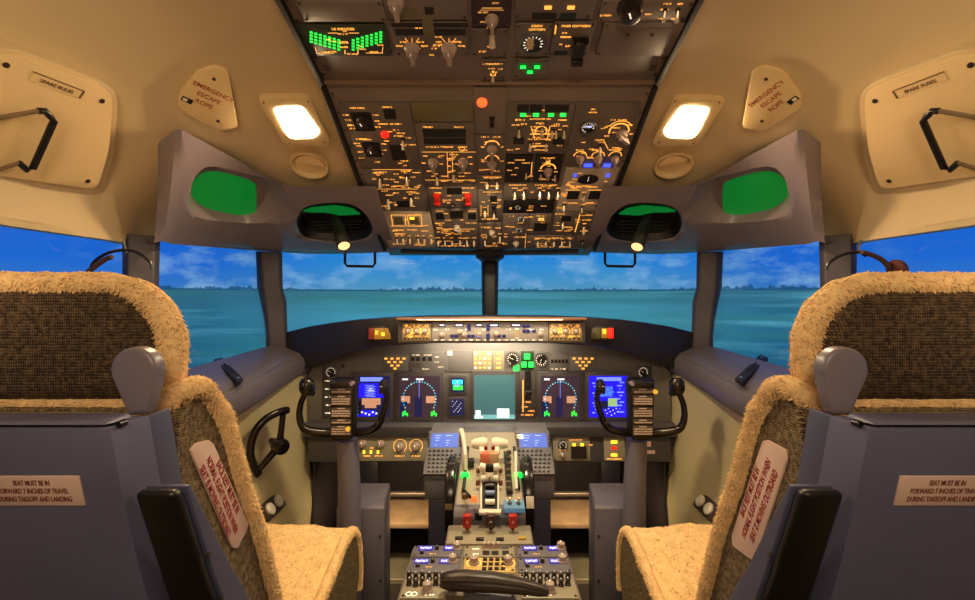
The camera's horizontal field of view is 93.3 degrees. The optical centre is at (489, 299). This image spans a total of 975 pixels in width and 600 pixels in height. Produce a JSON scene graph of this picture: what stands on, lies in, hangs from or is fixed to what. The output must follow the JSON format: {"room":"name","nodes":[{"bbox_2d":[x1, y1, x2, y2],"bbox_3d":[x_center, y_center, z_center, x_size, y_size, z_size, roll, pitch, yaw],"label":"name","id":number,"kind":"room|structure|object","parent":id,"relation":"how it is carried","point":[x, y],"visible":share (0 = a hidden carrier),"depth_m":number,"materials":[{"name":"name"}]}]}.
{"room":"control cabin","nodes":[
{"label":"control cabin","id":0,"kind":"room"},
{"bbox_2d":[236,374,312,524],"bbox_3d":[-0.924,0.720,0.659,0.323,0.860,3.331,0,0,3],"label":"wall","id":1,"kind":"structure","parent":0,"point":[289,475],"depth_m":1.68,"materials":[{"name":"beige plastic"}]},
{"bbox_2d":[122,234,159,287],"bbox_3d":[-0.976,0.035,1.291,0.085,0.430,0.049,0,0,-37],"label":"trim","id":2,"kind":"structure","parent":1,"relation":"attached to","point":[133,265],"depth_m":1.27,"materials":[{"name":"grey plastic"}]},
{"bbox_2d":[214,357,242,385],"bbox_3d":[-0.837,0.224,1.470,0.030,0.037,0.438,0,0,-38],"label":"handle","id":3,"kind":"object","parent":1,"relation":"attached to","point":[231,373],"depth_m":1.40,"materials":[{"name":"black plastic"}]},
{"bbox_2d":[188,345,312,416],"bbox_3d":[-0.869,0.268,0.465,0.361,0.204,2.930,0,0,0],"label":"trim","id":4,"kind":"structure","parent":1,"relation":"on","point":[263,371],"depth_m":1.50,"materials":[{"name":"grey plastic"}]},
{"bbox_2d":[246,406,289,477],"bbox_3d":[-0.741,0.463,1.519,0.133,0.213,0.095,0,0,-44],"label":"steering tiller","id":5,"kind":"object","parent":1,"relation":"attached to","point":[280,445],"visible":0.98,"depth_m":1.49,"materials":[{"name":"black plastic"}]},
{"bbox_2d":[256,251,287,347],"bbox_3d":[-0.864,0.015,1.831,0.119,0.410,0.053,0,0,-25],"label":"trim","id":6,"kind":"structure","parent":1,"relation":"attached to","point":[269,269],"depth_m":1.81,"materials":[{"name":"grey plastic"}]},
{"bbox_2d":[260,495,285,521],"bbox_3d":[-0.744,0.708,1.580,0.042,0.056,0.130,0,0,0],"label":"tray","id":7,"kind":"object","parent":1,"relation":"attached to","point":[273,505],"visible":0.86,"depth_m":1.56,"materials":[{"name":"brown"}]},
{"bbox_2d":[303,343,675,436],"bbox_3d":[0.000,0.348,1.822,1.440,0.364,0.097,0,0,0],"label":"panel","id":8,"kind":"object","parent":1,"relation":"attached to","point":[470,384],"visible":0.77,"depth_m":1.81,"materials":[{"name":"grey"}]},
{"bbox_2d":[308,437,670,461],"bbox_3d":[0.000,0.576,1.797,1.416,0.112,0.074,0,0,0],"label":"panel","id":9,"kind":"object","parent":8,"relation":"attached to","point":[320,449],"visible":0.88,"depth_m":1.78,"materials":[{"name":"grey metal"}]},
{"bbox_2d":[286,315,692,368],"bbox_3d":[0.000,0.179,1.820,1.636,0.250,0.400,0,0,0],"label":"glareshield","id":10,"kind":"object","parent":8,"relation":"on","point":[317,344],"visible":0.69,"depth_m":1.71,"materials":[{"name":"black plastic"}]},
{"bbox_2d":[367,326,390,340],"bbox_3d":[-0.392,0.120,1.647,0.092,0.054,0.020,0,-2,-6],"label":"light","id":11,"kind":"object","parent":10,"relation":"attached to","point":[374,333],"visible":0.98,"depth_m":1.64,"materials":[{"name":"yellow plastic"}]},
{"bbox_2d":[396,317,586,342],"bbox_3d":[0.007,0.105,1.602,0.651,0.091,0.060,0,0,0],"label":"control panel","id":12,"kind":"object","parent":10,"relation":"attached to","point":[410,329],"visible":1,"depth_m":1.60,"materials":[{"name":"grey"}]},
{"bbox_2d":[515,329,518,337],"bbox_3d":[0.095,0.116,1.594,0.012,0.028,0.003,0,-3,0],"label":"switch","id":13,"kind":"object","parent":12,"relation":"attached to","point":[516,330],"depth_m":1.59,"materials":[{"name":"beige plastic"}]},
{"bbox_2d":[591,326,614,340],"bbox_3d":[0.402,0.120,1.647,0.091,0.053,0.020,0,-2,6],"label":"light","id":14,"kind":"object","parent":10,"relation":"attached to","point":[599,333],"visible":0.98,"depth_m":1.64,"materials":[{"name":"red plastic"}]},
{"bbox_2d":[303,421,675,436],"bbox_3d":[0.000,0.504,1.808,1.440,0.053,0.065,0,0,0],"label":"shelf","id":15,"kind":"object","parent":8,"relation":"attached to","point":[389,428],"depth_m":1.78,"materials":[{"name":"grey plastic"}]},
{"bbox_2d":[513,365,518,370],"bbox_3d":[0.105,0.268,1.815,0.022,0.022,0.003,0,0,0],"label":"light","id":16,"kind":"object","parent":8,"relation":"on","point":[515,367],"depth_m":1.81,"materials":[{"name":"green plastic"}]},
{"bbox_2d":[521,362,526,366],"bbox_3d":[0.136,0.255,1.815,0.020,0.020,0.003,0,0,0],"label":"light","id":17,"kind":"object","parent":8,"relation":"attached to","point":[523,364],"depth_m":1.81,"materials":[{"name":"green plastic"}]},
{"bbox_2d":[524,354,529,358],"bbox_3d":[0.148,0.223,1.815,0.022,0.020,0.003,0,0,0],"label":"light","id":18,"kind":"object","parent":8,"relation":"attached to","point":[526,356],"depth_m":1.81,"materials":[{"name":"green plastic"}]},
{"bbox_2d":[528,362,533,366],"bbox_3d":[0.164,0.255,1.815,0.020,0.020,0.003,0,0,0],"label":"light","id":19,"kind":"object","parent":8,"relation":"attached to","point":[530,364],"depth_m":1.81,"materials":[{"name":"green plastic"}]},
{"bbox_2d":[481,261,498,314],"bbox_3d":[0.002,0.030,2.039,0.078,0.440,0.066,0,0,0],"label":"trim","id":20,"kind":"structure","parent":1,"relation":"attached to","point":[489,270],"depth_m":2.01,"materials":[{"name":"black plastic"}]},
{"bbox_3d":[-1.006,0.035,0.780,0.041,0.410,0.960,0,0,0],"label":"window","id":21,"kind":"structure","parent":1,"relation":"in","visible":0},
{"bbox_2d":[85,238,153,271],"bbox_3d":[-0.897,-0.107,1.109,0.158,0.089,0.030,0,0,0],"label":"headset","id":22,"kind":"object","parent":21,"relation":"hanging from","point":[95,263],"visible":0.98,"depth_m":1.12,"materials":[{"name":"black plastic"}]},
{"bbox_2d":[0,0,974,243],"bbox_3d":[0.000,-0.440,0.250,2.063,0.569,2.500,0,0,0],"label":"ceiling","id":23,"kind":"structure","parent":0,"point":[146,51],"depth_m":1.01,"materials":[{"name":"beige plastic"}]},
{"bbox_2d":[0,40,116,193],"bbox_3d":[-0.918,-0.357,0.923,0.243,0.257,0.385,0,0,12],"label":"panel","id":24,"kind":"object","parent":23,"relation":"attached to","point":[58,119],"depth_m":0.92,"materials":[{"name":"brown plastic"}]},
{"bbox_2d":[178,65,236,130],"bbox_3d":[-0.670,-0.494,1.089,0.122,0.136,0.185,0,0,-25],"label":"hatch","id":25,"kind":"object","parent":23,"relation":"attached to","point":[207,96],"visible":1,"depth_m":1.07,"materials":[{"name":"brown plastic"}]},
{"bbox_2d":[145,129,395,253],"bbox_3d":[-0.694,-0.299,1.546,0.709,0.288,0.911,0,0,0],"label":"housing","id":26,"kind":"object","parent":23,"relation":"attached to","point":[206,197],"visible":0.97,"depth_m":1.41,"materials":[{"name":"grey plastic"}]},
{"bbox_2d":[329,213,350,250],"bbox_3d":[-0.514,-0.258,1.561,0.046,0.188,0.141,0,0,-39],"label":"spotlight","id":27,"kind":"object","parent":26,"relation":"hanging from","point":[343,243],"visible":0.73,"depth_m":1.53,"materials":[{"name":"black metal"}]},
{"bbox_2d":[344,253,375,267],"bbox_3d":[-0.524,-0.166,1.860,0.132,0.072,0.011,0,0,0],"label":"handle","id":28,"kind":"object","parent":26,"relation":"attached to","point":[345,263],"visible":0.8,"depth_m":1.85,"materials":[{"name":"black metal"}]},
{"bbox_2d":[259,93,329,146],"bbox_3d":[-0.503,-0.475,1.205,0.127,0.100,0.182,0,0,2],"label":"dome light","id":29,"kind":"object","parent":23,"relation":"attached to","point":[295,117],"visible":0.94,"depth_m":1.18,"materials":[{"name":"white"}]},
{"bbox_2d":[274,106,318,138],"bbox_3d":[-0.501,-0.459,1.193,0.118,0.006,0.126,-26,-29,37],"label":"diffuser","id":30,"kind":"object","parent":29,"relation":"attached to","point":[290,122],"depth_m":1.19,"materials":[{"name":"white plastic"}]},
{"bbox_2d":[290,150,328,178],"bbox_3d":[-0.538,-0.404,1.377,0.110,0.061,0.105,0,0,-12],"label":"outlet","id":31,"kind":"object","parent":23,"relation":"attached to","point":[309,164],"visible":1,"depth_m":1.38,"materials":[{"name":"brown plastic"}]},
{"bbox_2d":[295,155,323,167],"bbox_3d":[-0.533,-0.414,1.363,0.081,0.006,0.046,3,-27,-18],"label":"shutter","id":32,"kind":"object","parent":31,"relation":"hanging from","point":[306,161],"depth_m":1.36,"materials":[{"name":"brown plastic"}]},
{"bbox_2d":[275,0,703,85],"bbox_3d":[0.000,-0.634,0.715,0.808,0.262,0.793,0,0,0],"label":"panel","id":33,"kind":"object","parent":23,"relation":"attached to","point":[342,42],"visible":1,"depth_m":0.96,"materials":[{"name":"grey metal"}]},
{"bbox_2d":[310,31,339,50],"bbox_3d":[-0.345,-0.543,0.966,0.065,0.002,0.050,0,-13,0],"label":"lamp","id":34,"kind":"object","parent":33,"relation":"on","point":[319,40],"depth_m":0.97,"materials":[{"name":"green plastic"}]},
{"bbox_2d":[352,31,381,50],"bbox_3d":[-0.258,-0.543,0.966,0.075,0.002,0.050,0,-13,0],"label":"lamp","id":35,"kind":"object","parent":33,"relation":"on","point":[361,40],"depth_m":0.97,"materials":[{"name":"green plastic"}]},
{"bbox_2d":[488,28,495,48],"bbox_3d":[0.005,-0.534,0.937,0.017,0.034,0.032,0,-13,0],"label":"toggle switch","id":36,"kind":"object","parent":33,"relation":"attached to","point":[491,31],"depth_m":0.94,"materials":[{"name":"silver metal"}]},
{"bbox_2d":[544,6,551,9],"bbox_3d":[0.113,-0.562,0.884,0.014,0.003,0.006,0,-13,0],"label":"lamp","id":37,"kind":"object","parent":33,"relation":"on","point":[545,7],"depth_m":0.88,"materials":[{"name":"yellow plastic"}]},
{"bbox_2d":[567,6,574,9],"bbox_3d":[0.157,-0.562,0.884,0.014,0.003,0.006,0,-13,0],"label":"lamp","id":38,"kind":"object","parent":33,"relation":"on","point":[568,7],"depth_m":0.88,"materials":[{"name":"yellow plastic"}]},
{"bbox_2d":[571,37,588,66],"bbox_3d":[0.191,-0.528,0.982,0.034,0.024,0.061,0,-13,0],"label":"switch","id":39,"kind":"object","parent":33,"relation":"attached to","point":[579,45],"depth_m":0.98,"materials":[{"name":"black plastic"}]},
{"bbox_2d":[662,8,667,22],"bbox_3d":[0.340,-0.551,0.894,0.010,0.020,0.019,0,-13,0],"label":"toggle switch","id":40,"kind":"object","parent":33,"relation":"attached to","point":[664,10],"depth_m":0.89,"materials":[{"name":"silver metal"}]},
{"bbox_2d":[675,8,680,22],"bbox_3d":[0.365,-0.551,0.894,0.010,0.020,0.019,0,-13,0],"label":"toggle switch","id":41,"kind":"object","parent":33,"relation":"attached to","point":[677,10],"depth_m":0.89,"materials":[{"name":"silver metal"}]},
{"bbox_2d":[321,85,657,250],"bbox_3d":[0.000,-0.380,1.440,0.808,0.388,0.681,0,0,0],"label":"panel","id":42,"kind":"object","parent":23,"relation":"attached to","point":[449,166],"visible":0.99,"depth_m":1.30,"materials":[{"name":"black plastic"}]},
{"bbox_2d":[378,177,381,187],"bbox_3d":[-0.331,-0.355,1.390,0.013,0.033,0.015,0,0,20],"label":"toggle switch","id":43,"kind":"object","parent":42,"relation":"attached to","point":[379,178],"depth_m":1.39,"materials":[{"name":"silver metal"}]},
{"bbox_2d":[381,131,388,138],"bbox_3d":[-0.280,-0.441,1.232,0.022,0.011,0.022,0,-26,0],"label":"round lamp","id":44,"kind":"object","parent":42,"relation":"attached to","point":[384,134],"depth_m":1.23,"materials":[{"name":"red plastic"}]},
{"bbox_2d":[385,196,390,209],"bbox_3d":[-0.326,-0.310,1.474,0.017,0.042,0.019,0,0,-20],"label":"toggle switch","id":45,"kind":"object","parent":42,"relation":"attached to","point":[387,198],"depth_m":1.47,"materials":[{"name":"silver metal"}]},
{"bbox_2d":[401,138,404,150],"bbox_3d":[-0.235,-0.423,1.253,0.012,0.031,0.014,0,0,20],"label":"toggle switch","id":46,"kind":"object","parent":42,"relation":"attached to","point":[402,139],"depth_m":1.25,"materials":[{"name":"silver metal"}]},
{"bbox_2d":[405,174,408,185],"bbox_3d":[-0.248,-0.359,1.382,0.013,0.033,0.015,0,0,-20],"label":"toggle switch","id":47,"kind":"object","parent":42,"relation":"attached to","point":[406,175],"depth_m":1.38,"materials":[{"name":"silver metal"}]},
{"bbox_2d":[409,196,412,206],"bbox_3d":[-0.251,-0.315,1.469,0.013,0.033,0.015,0,0,-20],"label":"toggle switch","id":48,"kind":"object","parent":42,"relation":"attached to","point":[410,197],"depth_m":1.47,"materials":[{"name":"silver metal"}]},
{"bbox_2d":[433,194,439,205],"bbox_3d":[-0.168,-0.320,1.469,0.024,0.017,0.044,0,-26,0],"label":"switch","id":49,"kind":"object","parent":42,"relation":"attached to","point":[436,197],"depth_m":1.47,"materials":[{"name":"red plastic"}]},
{"bbox_2d":[464,193,471,205],"bbox_3d":[-0.069,-0.320,1.469,0.024,0.017,0.044,0,-26,0],"label":"switch","id":50,"kind":"object","parent":42,"relation":"attached to","point":[467,196],"depth_m":1.47,"materials":[{"name":"red plastic"}]},
{"bbox_2d":[477,98,486,107],"bbox_3d":[-0.019,-0.487,1.140,0.026,0.011,0.026,0,-26,0],"label":"round lamp","id":51,"kind":"object","parent":42,"relation":"attached to","point":[481,102],"depth_m":1.13,"materials":[{"name":"orange plastic"}]},
{"bbox_2d":[389,248,589,254],"bbox_3d":[0.000,-0.246,1.910,0.900,0.088,0.340,0,0,0],"label":"trim","id":52,"kind":"structure","parent":42,"relation":"attached to","point":[397,252],"depth_m":1.92,"materials":[{"name":"black plastic"}]},
{"bbox_2d":[400,249,578,254],"bbox_3d":[0.000,-0.198,1.900,0.724,0.017,0.098,0,0,0],"label":"header rail","id":53,"kind":"object","parent":52,"relation":"attached to","point":[414,251],"visible":0.9,"depth_m":1.89,"materials":[{"name":"grey plastic"}]},
{"bbox_2d":[476,250,503,261],"bbox_3d":[0.002,-0.210,1.980,0.124,0.085,0.124,0,0,0],"label":"post cap","id":54,"kind":"object","parent":52,"relation":"attached to","point":[488,255],"visible":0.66,"depth_m":1.93,"materials":[{"name":"grey plastic"}]},
{"bbox_2d":[489,117,494,126],"bbox_3d":[0.006,-0.461,1.192,0.015,0.010,0.027,0,-26,0],"label":"switch","id":55,"kind":"object","parent":42,"relation":"attached to","point":[491,119],"depth_m":1.19,"materials":[{"name":"black plastic"}]},
{"bbox_2d":[491,203,496,212],"bbox_3d":[0.015,-0.301,1.510,0.019,0.014,0.034,0,-26,0],"label":"switch","id":56,"kind":"object","parent":42,"relation":"attached to","point":[493,205],"depth_m":1.51,"materials":[{"name":"black plastic"}]},
{"bbox_2d":[517,127,520,137],"bbox_3d":[0.078,-0.442,1.219,0.011,0.026,0.012,0,0,20],"label":"toggle switch","id":57,"kind":"object","parent":42,"relation":"attached to","point":[518,128],"depth_m":1.22,"materials":[{"name":"silver metal"}]},
{"bbox_2d":[598,144,602,156],"bbox_3d":[0.306,-0.412,1.273,0.013,0.033,0.015,0,0,20],"label":"toggle switch","id":58,"kind":"object","parent":42,"relation":"attached to","point":[600,146],"depth_m":1.27,"materials":[{"name":"silver metal"}]},
{"bbox_2d":[654,150,692,178],"bbox_3d":[0.549,-0.404,1.375,0.109,0.061,0.104,0,0,16],"label":"outlet","id":59,"kind":"object","parent":23,"relation":"attached to","point":[673,164],"visible":1,"depth_m":1.37,"materials":[{"name":"brown plastic"}]},
{"bbox_2d":[659,155,687,167],"bbox_3d":[0.543,-0.413,1.362,0.080,0.006,0.046,-4,-27,21],"label":"shutter","id":60,"kind":"object","parent":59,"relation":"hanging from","point":[665,161],"depth_m":1.36,"materials":[{"name":"brown plastic"}]},
{"bbox_2d":[653,94,723,146],"bbox_3d":[0.513,-0.474,1.203,0.128,0.102,0.172,0,0,-3],"label":"dome light","id":61,"kind":"object","parent":23,"relation":"attached to","point":[687,118],"visible":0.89,"depth_m":1.18,"materials":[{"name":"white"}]},
{"bbox_2d":[664,106,708,138],"bbox_3d":[0.510,-0.458,1.191,0.120,0.006,0.116,-14,-33,36],"label":"diffuser","id":62,"kind":"object","parent":61,"relation":"attached to","point":[680,122],"depth_m":1.19,"materials":[{"name":"white plastic"}]},
{"bbox_2d":[583,129,833,253],"bbox_3d":[0.694,-0.299,1.546,0.709,0.288,0.911,0,0,0],"label":"housing","id":63,"kind":"object","parent":23,"relation":"attached to","point":[772,197],"visible":0.93,"depth_m":1.41,"materials":[{"name":"grey plastic"}]},
{"bbox_2d":[604,253,635,267],"bbox_3d":[0.528,-0.166,1.860,0.132,0.072,0.011,0,0,0],"label":"handle","id":64,"kind":"object","parent":63,"relation":"attached to","point":[605,263],"visible":0.8,"depth_m":1.85,"materials":[{"name":"black metal"}]},
{"bbox_2d":[630,213,654,251],"bbox_3d":[0.525,-0.260,1.561,0.046,0.198,0.147,0,0,42],"label":"spotlight","id":65,"kind":"object","parent":63,"relation":"hanging from","point":[638,242],"visible":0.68,"depth_m":1.53,"materials":[{"name":"black metal"}]},
{"bbox_2d":[743,65,801,130],"bbox_3d":[0.675,-0.494,1.089,0.120,0.136,0.184,0,0,21],"label":"hatch","id":66,"kind":"object","parent":23,"relation":"attached to","point":[772,95],"visible":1,"depth_m":1.07,"materials":[{"name":"brown plastic"}]},
{"bbox_2d":[860,40,974,193],"bbox_3d":[0.916,-0.358,0.926,0.244,0.257,0.390,0,0,-12],"label":"panel","id":67,"kind":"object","parent":23,"relation":"attached to","point":[918,118],"depth_m":0.92,"materials":[{"name":"brown plastic"}]},
{"bbox_2d":[390,531,588,599],"bbox_3d":[0.000,1.170,0.700,2.300,0.040,3.600,0,0,0],"label":"floor","id":68,"kind":"structure","parent":0,"point":[400,541],"depth_m":2.18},
{"bbox_2d":[0,270,363,599],"bbox_3d":[-0.547,0.557,0.853,0.503,1.186,0.826,0,0,0],"label":"seat","id":69,"kind":"object","parent":68,"relation":"on","point":[125,474],"visible":1,"depth_m":0.54,"materials":[{"name":"beige fabric"}]},
{"bbox_2d":[0,399,268,599],"bbox_3d":[-0.574,0.383,0.685,0.411,0.534,0.310,0,0,0],"label":"backrest","id":70,"kind":"object","parent":69,"relation":"on","point":[202,453],"depth_m":0.61,"materials":[{"name":"grey plastic"}]},
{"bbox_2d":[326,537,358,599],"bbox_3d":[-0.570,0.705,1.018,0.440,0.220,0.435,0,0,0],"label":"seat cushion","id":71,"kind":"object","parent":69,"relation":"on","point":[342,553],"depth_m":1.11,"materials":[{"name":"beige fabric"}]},
{"bbox_2d":[311,462,337,527],"bbox_3d":[-0.695,0.850,2.035,0.010,0.600,0.490,0,0,0],"label":"plate","id":72,"kind":"object","parent":68,"relation":"on","point":[325,476],"visible":0.21,"depth_m":1.94,"materials":[{"name":"grey"}]},
{"bbox_2d":[296,377,389,599],"bbox_3d":[-0.477,0.702,1.520,0.305,0.900,0.170,0,0,0],"label":"yoke","id":73,"kind":"object","parent":68,"relation":"on","point":[344,391],"visible":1,"depth_m":1.49,"materials":[{"name":"grey plastic"}]},
{"bbox_2d":[337,483,389,599],"bbox_3d":[-0.438,0.920,1.649,0.164,0.459,0.183,0,0,0],"label":"column","id":74,"kind":"structure","parent":68,"relation":"on","point":[375,497],"depth_m":1.56,"materials":[{"name":"grey"}]},
{"bbox_2d":[359,462,427,527],"bbox_3d":[-0.426,0.945,2.070,0.428,0.410,0.260,0,0,0],"label":"footwell","id":75,"kind":"object","parent":68,"relation":"on","point":[408,509],"visible":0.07,"depth_m":2.09,"materials":[{"name":"grey"}]},
{"bbox_2d":[390,553,410,583],"bbox_3d":[-0.400,1.142,1.967,0.200,0.016,0.206,0,0,0],"label":"plate","id":76,"kind":"object","parent":68,"relation":"on","point":[399,562],"visible":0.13,"depth_m":1.96,"materials":[{"name":"beige"}]},
{"bbox_2d":[397,513,581,599],"bbox_3d":[0.000,0.830,0.877,0.344,0.640,0.525,0,0,0],"label":"pedestal","id":77,"kind":"object","parent":68,"relation":"on","point":[510,549],"visible":0.92,"depth_m":0.96,"materials":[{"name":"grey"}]},
{"bbox_2d":[440,569,548,599],"bbox_3d":[0.008,0.530,0.840,0.201,0.055,0.071,0,0,0],"label":"telephone handset","id":78,"kind":"object","parent":77,"relation":"on","point":[462,580],"visible":1,"depth_m":0.84,"materials":[{"name":"black plastic"}]},
{"bbox_2d":[453,426,525,524],"bbox_3d":[-0.003,0.774,1.402,0.189,0.753,0.555,0,0,0],"label":"throttle quadrant","id":79,"kind":"object","parent":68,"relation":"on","point":[489,479],"visible":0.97,"depth_m":1.27,"materials":[{"name":"black"}]},
{"bbox_2d":[444,456,458,535],"bbox_3d":[-0.108,0.565,1.330,0.028,0.216,0.216,0,0,0],"label":"wheel","id":80,"kind":"object","parent":79,"relation":"attached to","point":[452,466],"visible":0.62,"depth_m":1.24,"materials":[{"name":"black plastic"}]},
{"bbox_2d":[461,472,468,477],"bbox_3d":[-0.070,0.496,1.305,0.022,0.012,0.016,0,0,0],"label":"indicator light","id":81,"kind":"object","parent":79,"relation":"attached to","point":[463,474],"depth_m":1.30,"materials":[{"name":"green plastic"}]},
{"bbox_2d":[468,457,473,466],"bbox_3d":[-0.058,0.479,1.364,0.024,0.018,0.034,0,0,0],"label":"switch","id":82,"kind":"object","parent":79,"relation":"attached to","point":[470,460],"depth_m":1.35,"materials":[{"name":"black plastic"}]},
{"bbox_2d":[520,456,534,536],"bbox_3d":[0.108,0.565,1.330,0.028,0.216,0.216,0,0,0],"label":"wheel","id":83,"kind":"object","parent":79,"relation":"attached to","point":[526,466],"visible":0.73,"depth_m":1.24,"materials":[{"name":"black plastic"}]},
{"bbox_2d":[425,423,553,545],"bbox_3d":[0.000,0.808,1.623,0.424,0.685,0.245,0,0,0],"label":"bay","id":84,"kind":"object","parent":68,"relation":"on","point":[434,485],"visible":0.41,"depth_m":1.50,"materials":[{"name":"grey"}]},
{"bbox_2d":[423,431,461,475],"bbox_3d":[-0.155,0.520,1.571,0.129,0.106,0.158,0,0,0],"label":"computer","id":85,"kind":"object","parent":84,"relation":"attached to","point":[441,445],"visible":0.73,"depth_m":1.57,"materials":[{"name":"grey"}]},
{"bbox_2d":[515,431,554,475],"bbox_3d":[0.152,0.520,1.571,0.130,0.106,0.158,0,0,0],"label":"computer","id":86,"kind":"object","parent":84,"relation":"attached to","point":[536,445],"visible":0.69,"depth_m":1.57,"materials":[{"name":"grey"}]},
{"bbox_2d":[567,553,588,583],"bbox_3d":[0.400,1.142,1.967,0.200,0.016,0.206,0,0,0],"label":"plate","id":87,"kind":"object","parent":68,"relation":"on","point":[579,562],"visible":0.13,"depth_m":1.96,"materials":[{"name":"beige"}]},
{"bbox_2d":[551,462,619,527],"bbox_3d":[0.426,0.945,2.070,0.428,0.410,0.260,0,0,0],"label":"footwell","id":88,"kind":"object","parent":68,"relation":"on","point":[569,509],"visible":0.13,"depth_m":2.09,"materials":[{"name":"grey"}]},
{"bbox_2d":[589,483,622,599],"bbox_3d":[0.438,0.920,1.649,0.164,0.459,0.183,0,0,0],"label":"column","id":89,"kind":"structure","parent":68,"relation":"on","point":[605,499],"depth_m":1.56,"materials":[{"name":"grey"}]},
{"bbox_2d":[594,377,687,599],"bbox_3d":[0.494,0.702,1.520,0.305,0.900,0.170,0,0,0],"label":"yoke","id":90,"kind":"object","parent":68,"relation":"on","point":[639,391],"visible":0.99,"depth_m":1.49,"materials":[{"name":"grey plastic"}]},
{"bbox_2d":[646,462,667,527],"bbox_3d":[0.695,0.850,2.035,0.010,0.600,0.490,0,0,0],"label":"plate","id":91,"kind":"object","parent":68,"relation":"on","point":[656,482],"visible":0.14,"depth_m":1.90,"materials":[{"name":"grey"}]},
{"bbox_2d":[615,270,974,599],"bbox_3d":[0.547,0.557,0.853,0.502,1.187,0.825,0,0,0],"label":"seat","id":92,"kind":"object","parent":68,"relation":"on","point":[851,476],"visible":1,"depth_m":0.55,"materials":[{"name":"beige fabric"}]},
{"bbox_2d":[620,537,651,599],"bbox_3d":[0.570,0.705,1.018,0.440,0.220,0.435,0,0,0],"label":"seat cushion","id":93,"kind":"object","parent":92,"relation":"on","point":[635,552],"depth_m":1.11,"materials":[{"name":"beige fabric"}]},
{"bbox_2d":[710,398,974,599],"bbox_3d":[0.574,0.383,0.685,0.411,0.534,0.310,0,0,0],"label":"backrest cushion","id":94,"kind":"object","parent":92,"relation":"on","point":[776,446],"depth_m":0.61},
{"bbox_2d":[379,462,623,530],"bbox_3d":[0.000,0.700,2.320,1.750,0.900,0.050,0,0,0],"label":"wall","id":95,"kind":"structure","parent":0,"point":[401,476],"depth_m":2.29,"materials":[{"name":"grey"}]},
{"bbox_2d":[666,374,743,525],"bbox_3d":[0.924,0.720,0.659,0.323,0.860,3.331,0,0,-3],"label":"wall","id":96,"kind":"structure","parent":0,"point":[701,454],"depth_m":1.66,"materials":[{"name":"beige plastic"}]},
{"bbox_2d":[693,495,717,521],"bbox_3d":[0.744,0.708,1.580,0.042,0.056,0.130,0,0,0],"label":"knobs","id":97,"kind":"object","parent":96,"relation":"attached to","point":[705,505],"visible":0.88,"depth_m":1.56,"materials":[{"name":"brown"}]},
{"bbox_2d":[691,251,722,347],"bbox_3d":[0.864,0.015,1.831,0.119,0.410,0.053,0,0,25],"label":"trim","id":98,"kind":"structure","parent":96,"relation":"attached to","point":[709,269],"depth_m":1.81,"materials":[{"name":"grey plastic"}]},
{"bbox_2d":[665,345,790,416],"bbox_3d":[0.869,0.268,0.465,0.361,0.204,2.930,0,0,0],"label":"trim","id":99,"kind":"structure","parent":96,"relation":"on","point":[713,370],"depth_m":1.51,"materials":[{"name":"grey plastic"}]},
{"bbox_2d":[735,355,767,385],"bbox_3d":[0.857,0.221,1.492,0.034,0.041,0.505,0,0,38],"label":"handle","id":100,"kind":"object","parent":99,"relation":"on","point":[748,372],"depth_m":1.41,"materials":[{"name":"black plastic"}]},
{"bbox_2d":[819,234,856,287],"bbox_3d":[0.976,0.035,1.291,0.085,0.430,0.049,0,0,37],"label":"trim","id":101,"kind":"structure","parent":96,"relation":"attached to","point":[845,266],"depth_m":1.27,"materials":[{"name":"grey plastic"}]},
{"bbox_3d":[1.006,0.035,0.780,0.041,0.410,0.960,0,0,0],"label":"window","id":102,"kind":"structure","parent":96,"relation":"in","visible":0},
{"bbox_2d":[824,240,908,271],"bbox_3d":[0.903,-0.099,1.100,0.175,0.095,0.047,0,0,0],"label":"headset","id":103,"kind":"object","parent":102,"relation":"hanging from","point":[893,265],"visible":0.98,"depth_m":1.10,"materials":[{"name":"black plastic"}]},
{"bbox_2d":[885,260,908,271],"bbox_3d":[0.975,-0.074,1.100,0.033,0.045,0.047,0,0,0],"label":"cushion","id":104,"kind":"object","parent":103,"relation":"on","point":[894,265],"depth_m":1.09,"materials":[{"name":"brown fabric"}]},
{"label":"outside","id":105,"kind":"structure","parent":0,"visible":0},
{"bbox_2d":[0,226,974,367],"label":"cockpit windows","id":106,"kind":"structure","parent":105,"point":[764,290],"depth_m":2.94,"materials":[{"name":"glass"}]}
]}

